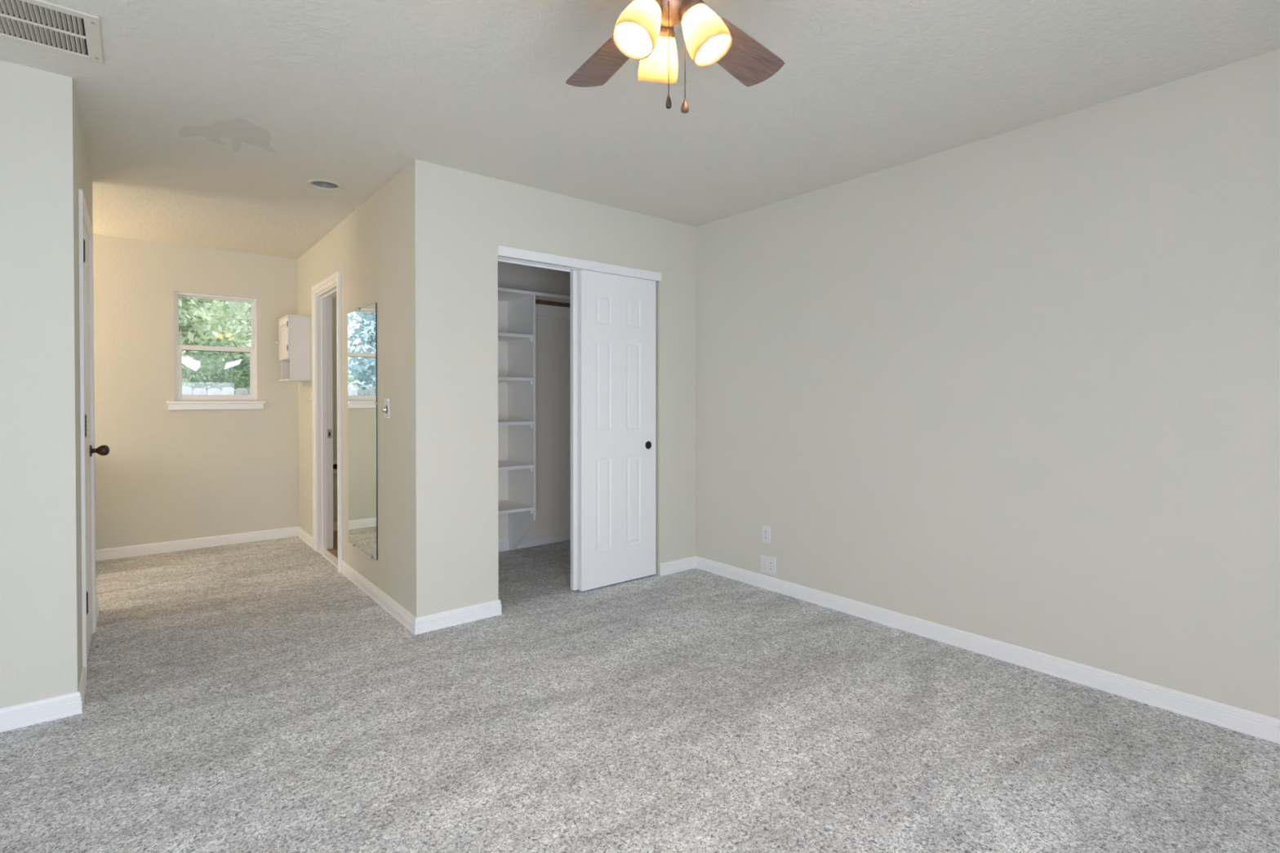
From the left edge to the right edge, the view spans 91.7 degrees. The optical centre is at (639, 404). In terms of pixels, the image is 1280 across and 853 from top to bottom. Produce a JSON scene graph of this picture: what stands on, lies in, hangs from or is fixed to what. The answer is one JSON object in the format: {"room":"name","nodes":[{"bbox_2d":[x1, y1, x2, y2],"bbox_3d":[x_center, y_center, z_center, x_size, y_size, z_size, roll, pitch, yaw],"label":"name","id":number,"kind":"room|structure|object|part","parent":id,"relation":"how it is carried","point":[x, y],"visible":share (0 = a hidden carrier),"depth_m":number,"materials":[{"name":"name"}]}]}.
{"room":"empty bedroom","nodes":[
{"label":"empty bedroom","id":0,"kind":"room"},
{"bbox_2d":[0,60,35,708],"bbox_3d":[-3.008,-0.024,1.781,1.833,2.440,0.115,0,1,-39],"label":"wall","id":1,"kind":"structure","parent":0,"point":[17,545],"depth_m":2.29,"materials":[{"name":"paint"}]},
{"bbox_2d":[0,666,86,732],"bbox_3d":[-3.008,1.153,1.895,1.962,0.083,0.302,0,1,-39],"label":"baseboard","id":2,"kind":"structure","parent":1,"relation":"attached to","point":[21,715],"depth_m":2.33,"materials":[{"name":"white"}]},
{"bbox_2d":[30,67,95,700],"bbox_3d":[-2.681,-0.035,2.923,0.115,2.440,1.473,0,1,-39],"label":"wall","id":3,"kind":"structure","parent":0,"point":[60,164],"depth_m":2.35,"materials":[{"name":"paint"}]},
{"bbox_2d":[78,189,95,683],"bbox_3d":[-2.603,0.139,2.931,0.013,2.092,0.805,0,1,-39],"label":"trim","id":4,"kind":"structure","parent":3,"relation":"attached to","point":[83,215],"depth_m":2.63,"materials":[{"name":"white wood"}]},
{"bbox_2d":[83,222,109,661],"bbox_3d":[-2.590,0.170,2.939,0.110,2.005,0.684,0,1,-39],"label":"door","id":5,"kind":"structure","parent":3,"relation":"in","point":[104,450],"depth_m":3.01,"materials":[{"name":"white wood"}]},
{"bbox_3d":[-2.744,0.234,3.158,0.075,0.060,0.060,0,1,-39],"label":"knob","id":6,"kind":"part","parent":5,"relation":"part of","materials":[{"name":"brown metal"}]},
{"bbox_2d":[93,233,337,549],"bbox_3d":[-3.508,-0.057,5.198,5.370,2.440,0.160,0,1,-39],"label":"wall","id":7,"kind":"structure","parent":0,"point":[166,474],"depth_m":4.95,"materials":[{"name":"paint"}]},
{"bbox_2d":[95,526,312,560],"bbox_3d":[-4.072,1.131,4.221,3.248,0.083,0.662,0,1,-39],"label":"baseboard","id":8,"kind":"structure","parent":7,"relation":"attached to","point":[231,539],"depth_m":5.04,"materials":[{"name":"white wood"}]},
{"bbox_2d":[166,291,265,409],"bbox_3d":[-3.501,-0.431,5.143,0.675,0.942,0.139,0,1,-39],"label":"window","id":9,"kind":"structure","parent":7,"relation":"in","point":[181,402],"depth_m":5.11,"materials":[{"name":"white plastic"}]},
{"bbox_3d":[-3.526,-0.665,5.170,0.525,0.434,0.028,0,1,-39],"label":"sash","id":10,"kind":"part","parent":9,"relation":"part of","materials":[{"name":"clear glass"}]},
{"bbox_3d":[-3.476,-0.018,5.115,0.675,0.021,0.058,0,1,-39],"label":"sill","id":11,"kind":"part","parent":9,"relation":"part of","materials":[{"name":"white wood"}]},
{"bbox_3d":[-3.504,-0.263,5.146,0.525,0.436,0.028,0,1,-39],"label":"sash","id":12,"kind":"part","parent":9,"relation":"part of","materials":[{"name":"white plastic"}]},
{"bbox_2d":[333,458,337,473],"bbox_3d":[-2.773,0.559,5.637,0.124,0.124,0.094,0,1,-39],"label":"toilet paper","id":13,"kind":"object","parent":7,"relation":"attached to","point":[335,461],"visible":0.37,"depth_m":5.60,"materials":[{"name":"white paper"}]},
{"bbox_2d":[333,521,337,530],"bbox_3d":[-2.197,1.113,6.165,1.890,0.083,0.014,0,1,-39],"label":"baseboard","id":14,"kind":"structure","parent":7,"relation":"attached to","point":[335,524],"depth_m":5.68,"materials":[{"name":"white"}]},
{"bbox_2d":[297,165,408,611],"bbox_3d":[-2.078,-0.049,4.422,0.112,2.440,2.849,0,1,-39],"label":"wall","id":15,"kind":"structure","parent":0,"point":[369,248],"depth_m":3.65,"materials":[{"name":"paint"}]},
{"bbox_2d":[275,314,311,382],"bbox_3d":[-2.868,-0.455,5.137,0.206,0.522,0.416,0,1,-39],"label":"upper cabinet","id":16,"kind":"object","parent":15,"relation":"attached to","point":[295,331],"visible":0.96,"depth_m":5.00,"materials":[{"name":"white wood"}]},
{"bbox_3d":[-2.916,-0.531,5.091,0.015,0.329,0.392,0,1,-39],"label":"door","id":17,"kind":"part","parent":16,"relation":"part of","materials":[{"name":"white wood"}]},
{"bbox_2d":[315,284,336,550],"bbox_3d":[-2.306,0.153,4.704,0.116,2.030,0.680,0,1,-39],"label":"trim","id":18,"kind":"structure","parent":15,"relation":"attached to","point":[323,300],"depth_m":4.95,"materials":[{"name":"white wood"}]},
{"bbox_3d":[-2.490,0.235,4.983,0.030,0.070,0.003,0,1,-39],"label":"strike plate","id":19,"kind":"part","parent":18,"relation":"part of","materials":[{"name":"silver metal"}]},
{"bbox_2d":[311,271,342,572],"bbox_3d":[-2.357,0.118,4.662,0.020,2.101,0.820,0,1,-39],"label":"trim","id":20,"kind":"structure","parent":15,"relation":"attached to","point":[335,278],"depth_m":4.53,"materials":[{"name":"white wood"}]},
{"bbox_2d":[317,549,337,568],"bbox_3d":[-2.328,1.162,4.695,0.062,0.012,0.668,0,1,-39],"label":"trim","id":21,"kind":"structure","parent":15,"relation":"attached to","point":[330,557],"depth_m":4.73,"materials":[{"name":"white wood"}]},
{"bbox_2d":[346,302,377,559],"bbox_3d":[-1.768,0.158,3.946,0.010,1.550,0.639,0,1,-39],"label":"wall mirror","id":22,"kind":"object","parent":15,"relation":"attached to","point":[362,402],"visible":1,"depth_m":3.91,"materials":[{"name":"grey mirror"}]},
{"bbox_2d":[381,398,390,418],"bbox_3d":[-1.457,0.022,3.547,0.029,0.112,0.090,0,1,-39],"label":"light switch","id":23,"kind":"object","parent":15,"relation":"attached to","point":[385,409],"visible":1,"depth_m":3.54,"materials":[{"name":"white plastic"}]},
{"bbox_3d":[-1.460,0.028,3.545,0.022,0.040,0.040,0,1,-39],"label":"knob","id":24,"kind":"part","parent":23,"relation":"part of","materials":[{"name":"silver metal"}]},
{"bbox_2d":[339,560,502,635],"bbox_3d":[-1.442,1.134,3.927,0.487,0.083,1.506,0,1,-39],"label":"baseboard","id":25,"kind":"structure","parent":15,"relation":"attached to","point":[416,625],"depth_m":3.40,"materials":[{"name":"white wood"}]},
{"bbox_2d":[497,261,570,541],"bbox_3d":[-1.196,-0.054,4.924,1.890,2.440,0.106,0,1,-39],"label":"wall","id":26,"kind":"structure","parent":0,"point":[553,340],"depth_m":5.20,"materials":[{"name":"white paint"}]},
{"bbox_2d":[498,529,570,551],"bbox_3d":[-0.783,1.129,4.427,1.882,0.083,1.204,0,1,-39],"label":"baseboard","id":27,"kind":"structure","parent":26,"relation":"attached to","point":[533,540],"depth_m":5.15,"materials":[{"name":"white wood"}]},
{"bbox_2d":[407,159,695,617],"bbox_3d":[-0.412,-0.044,3.871,2.002,2.440,0.110,0,1,-39],"label":"wall","id":28,"kind":"structure","parent":0,"point":[458,220],"depth_m":3.42,"materials":[{"name":"paint"}]},
{"bbox_2d":[569,270,578,590],"bbox_3d":[-0.191,0.161,4.089,0.611,2.005,0.035,0,1,-39],"label":"door","id":29,"kind":"structure","parent":28,"relation":"in","point":[573,273],"depth_m":3.90,"materials":[{"name":"white wood"}]},
{"bbox_2d":[497,245,661,281],"bbox_3d":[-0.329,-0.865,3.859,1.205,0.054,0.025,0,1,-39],"label":"trim","id":30,"kind":"structure","parent":28,"relation":"attached to","point":[504,251],"depth_m":3.79,"materials":[{"name":"white wood"}]},
{"bbox_2d":[577,269,656,591],"bbox_3d":[-0.138,0.162,4.071,0.611,2.005,0.038,0,1,-39],"label":"door","id":31,"kind":"structure","parent":28,"relation":"in","point":[617,313],"depth_m":4.04,"materials":[{"name":"white wood"}]},
{"bbox_3d":[0.057,0.275,4.209,0.054,0.054,0.004,0,1,-39],"label":"finger pull","id":32,"kind":"part","parent":31,"relation":"part of","materials":[{"name":"black metal"}]},
{"bbox_2d":[0,530,1279,852],"bbox_3d":[-1.179,1.238,2.253,5.490,0.106,7.689,0,1,-39],"label":"floor","id":33,"kind":"structure","parent":0,"point":[248,697],"depth_m":2.23,"materials":[{"name":"grey carpet"}]},
{"bbox_2d":[497,287,569,550],"bbox_3d":[-1.031,0.156,4.723,1.878,1.999,0.416,0,1,-39],"label":"closet shelving","id":34,"kind":"object","parent":33,"relation":"on","point":[523,306],"visible":0.54,"depth_m":4.77,"materials":[{"name":"white paint"}]},
{"bbox_3d":[-1.343,0.464,4.472,1.073,0.024,0.413,0,1,-39],"label":"shelf","id":35,"kind":"part","parent":34,"relation":"part of","materials":[{"name":"white paint"}]},
{"bbox_3d":[-1.343,0.139,4.469,1.073,0.024,0.413,0,1,-39],"label":"shelf","id":36,"kind":"part","parent":34,"relation":"part of","materials":[{"name":"white paint"}]},
{"bbox_3d":[-1.343,-0.186,4.466,1.073,0.024,0.413,0,1,-39],"label":"shelf","id":37,"kind":"part","parent":34,"relation":"part of","materials":[{"name":"white paint"}]},
{"bbox_3d":[-1.343,-0.507,4.463,1.073,0.024,0.413,0,1,-39],"label":"shelf","id":38,"kind":"part","parent":34,"relation":"part of","materials":[{"name":"white paint"}]},
{"bbox_3d":[-1.343,0.780,4.475,1.073,0.024,0.413,0,1,-39],"label":"shelf","id":39,"kind":"part","parent":34,"relation":"part of","materials":[{"name":"white paint"}]},
{"bbox_3d":[-0.920,0.167,4.813,0.018,1.976,0.415,0,1,-39],"label":"panel","id":40,"kind":"part","parent":34,"relation":"part of","materials":[{"name":"white paint"}]},
{"bbox_3d":[-1.031,-0.832,4.713,1.878,0.023,0.416,0,1,-39],"label":"shelf","id":41,"kind":"part","parent":34,"relation":"part of","materials":[{"name":"white paint"}]},
{"bbox_3d":[-0.541,-0.792,4.976,0.787,0.033,0.033,0,1,-39],"label":"closet rod","id":42,"kind":"part","parent":34,"relation":"part of","materials":[{"name":"brown wood"}]},
{"bbox_2d":[0,0,1279,259],"bbox_3d":[-1.179,-1.298,2.228,5.490,0.100,7.689,0,1,-39],"label":"ceiling","id":43,"kind":"structure","parent":0,"point":[349,94],"depth_m":2.52,"materials":[{"name":"beige paint"}]},
{"bbox_2d":[0,0,103,64],"bbox_3d":[-2.144,-1.286,1.895,0.760,0.098,0.356,0,1,-39],"label":"ceiling vent","id":44,"kind":"object","parent":43,"relation":"in","point":[38,24],"visible":0.99,"depth_m":2.07,"materials":[{"name":"beige metal"}]},
{"bbox_2d":[177,119,275,152],"bbox_3d":[-1.903,-1.255,2.943,0.444,0.001,0.351,0,1,17],"label":"ceiling patch","id":45,"kind":"structure","parent":43,"relation":"attached to","point":[239,131],"depth_m":2.87,"materials":[{"name":"paint"}]},
{"bbox_2d":[306,178,343,191],"bbox_3d":[-1.809,-1.306,3.569,0.190,0.101,0.190,0,1,-39],"label":"recessed light","id":46,"kind":"object","parent":43,"relation":"in","point":[323,184],"visible":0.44,"depth_m":3.61,"materials":[{"name":"white plastic"}]},
{"bbox_2d":[565,0,784,113],"bbox_3d":[0.073,-0.992,1.633,0.988,0.501,0.986,0,1,-39],"label":"ceiling fan","id":47,"kind":"object","parent":43,"relation":"hanging from","point":[644,32],"visible":1,"depth_m":1.62,"materials":[{"name":"brown wood"}]},
{"bbox_3d":[-0.099,-1.048,1.893,0.138,0.034,0.368,0,1,-31],"label":"blade","id":48,"kind":"part","parent":47,"relation":"part of","materials":[{"name":"brown wood"}]},
{"bbox_3d":[-0.004,-0.939,1.538,0.130,0.143,0.109,0,1,-39],"label":"lamp shade","id":49,"kind":"part","parent":47,"relation":"part of","materials":[{"name":"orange glass"}]},
{"bbox_3d":[0.005,-0.957,1.547,0.055,0.071,0.047,0,1,-39],"label":"bulb","id":50,"kind":"part","parent":47,"relation":"part of","materials":[{"name":"white glass"}]},
{"bbox_3d":[0.053,-0.941,1.709,0.113,0.143,0.126,0,1,-39],"label":"lamp shade","id":51,"kind":"part","parent":47,"relation":"part of","materials":[{"name":"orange glass"}]},
{"bbox_3d":[0.072,-0.891,1.555,0.003,0.235,0.003,0,1,-39],"label":"pull chain","id":52,"kind":"part","parent":47,"relation":"part of","materials":[{"name":"brown metal"}]},
{"bbox_3d":[0.118,-0.909,1.627,0.003,0.222,0.003,0,1,-39],"label":"pull chain","id":53,"kind":"part","parent":47,"relation":"part of","materials":[{"name":"brown metal"}]},
{"bbox_3d":[0.172,-0.940,1.575,0.115,0.143,0.124,0,1,-39],"label":"lamp shade","id":54,"kind":"part","parent":47,"relation":"part of","materials":[{"name":"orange glass"}]},
{"bbox_3d":[0.292,-1.048,1.856,0.138,0.034,0.368,0,1,41],"label":"blade","id":55,"kind":"part","parent":47,"relation":"part of","materials":[{"name":"brown wood"}]},
{"bbox_2d":[695,48,1279,719],"bbox_3d":[0.879,-0.045,3.966,0.120,2.440,7.529,0,1,-39],"label":"wall","id":56,"kind":"structure","parent":0,"point":[1020,387],"depth_m":2.77,"materials":[{"name":"paint"}]},
{"bbox_2d":[761,524,770,544],"bbox_3d":[0.804,0.830,3.965,0.008,0.114,0.069,0,1,-39],"label":"wall outlet","id":57,"kind":"object","parent":56,"relation":"attached to","point":[766,530],"visible":1,"depth_m":3.96,"materials":[{"name":"white plastic"}]},
{"bbox_2d":[760,554,776,576],"bbox_3d":[0.814,1.022,3.954,0.008,0.114,0.121,0,1,-39],"label":"outlet plate","id":58,"kind":"object","parent":56,"relation":"attached to","point":[768,564],"visible":1,"depth_m":3.95,"materials":[{"name":"white plastic"}]},
{"bbox_2d":[659,555,1279,744],"bbox_3d":[1.672,1.146,2.638,0.339,0.083,4.450,0,1,-39],"label":"baseboard","id":59,"kind":"structure","parent":56,"relation":"attached to","point":[1260,726],"depth_m":2.81,"materials":[{"name":"white"}]},
{"bbox_3d":[-3.865,-0.034,2.835,1.833,2.440,0.115,0,1,-39],"label":"wall","id":60,"kind":"structure","parent":0,"visible":0},
{"bbox_2d":[95,596,99,630],"bbox_3d":[-3.737,1.145,2.790,1.962,0.083,0.390,0,1,-39],"label":"baseboard","id":61,"kind":"structure","parent":60,"relation":"attached to","point":[97,609],"depth_m":3.42,"materials":[{"name":"white"}]},
{"label":"outside","id":62,"kind":"structure","parent":0,"visible":0},
{"bbox_3d":[-15.198,1.533,15.724,42.000,0.100,30.861,0,1,-39],"label":"ground","id":63,"kind":"structure","parent":62,"visible":0},
{"bbox_2d":[182,356,200,388],"bbox_3d":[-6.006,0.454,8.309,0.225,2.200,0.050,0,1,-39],"label":"shade sail","id":64,"kind":"object","parent":63,"relation":"on","point":[194,365],"visible":0.49,"depth_m":8.29,"materials":[{"name":"white fabric"}]},
{"bbox_2d":[178,297,251,394],"bbox_3d":[-7.326,-1.584,10.265,3.285,6.452,3.210,0,1,-2],"label":"tree","id":65,"kind":"object","parent":63,"relation":"on","point":[193,314],"visible":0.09,"depth_m":9.85,"materials":[{"name":"broad green leaves"},{"name":"bark"}]},
{"bbox_2d":[182,335,249,395],"bbox_3d":[-7.012,0.300,8.412,11.604,2.609,1.830,0,1,-39],"label":"hedge","id":66,"kind":"object","parent":63,"relation":"on","point":[228,382],"visible":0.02,"depth_m":9.01,"materials":[{"name":"green plant"}]},
{"bbox_2d":[182,386,249,395],"bbox_3d":[-6.247,0.672,7.090,12.000,1.787,0.060,0,1,-39],"label":"picket fence","id":67,"kind":"object","parent":63,"relation":"on","point":[186,390],"visible":0.06,"depth_m":7.79,"materials":[{"name":"white wood"}]},
{"bbox_2d":[183,299,251,393],"bbox_3d":[-11.990,-2.777,15.104,6.587,8.783,7.375,0,1,29],"label":"tree","id":68,"kind":"object","parent":63,"relation":"on","point":[237,313],"visible":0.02,"depth_m":14.83,"materials":[{"name":"broad green leaves"},{"name":"bark"}]},
{"bbox_2d":[203,301,251,395],"bbox_3d":[-7.870,-2.032,13.491,5.200,7.629,4.638,0,1,13],"label":"tree","id":69,"kind":"object","parent":63,"relation":"on","point":[248,322],"visible":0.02,"depth_m":13.00,"materials":[{"name":"green plant"}]},
{"bbox_2d":[223,359,241,387],"bbox_3d":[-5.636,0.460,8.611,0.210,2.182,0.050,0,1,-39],"label":"shade sail","id":70,"kind":"object","parent":63,"relation":"on","point":[228,365],"visible":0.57,"depth_m":8.56,"materials":[{"name":"white fabric"}]}
]}

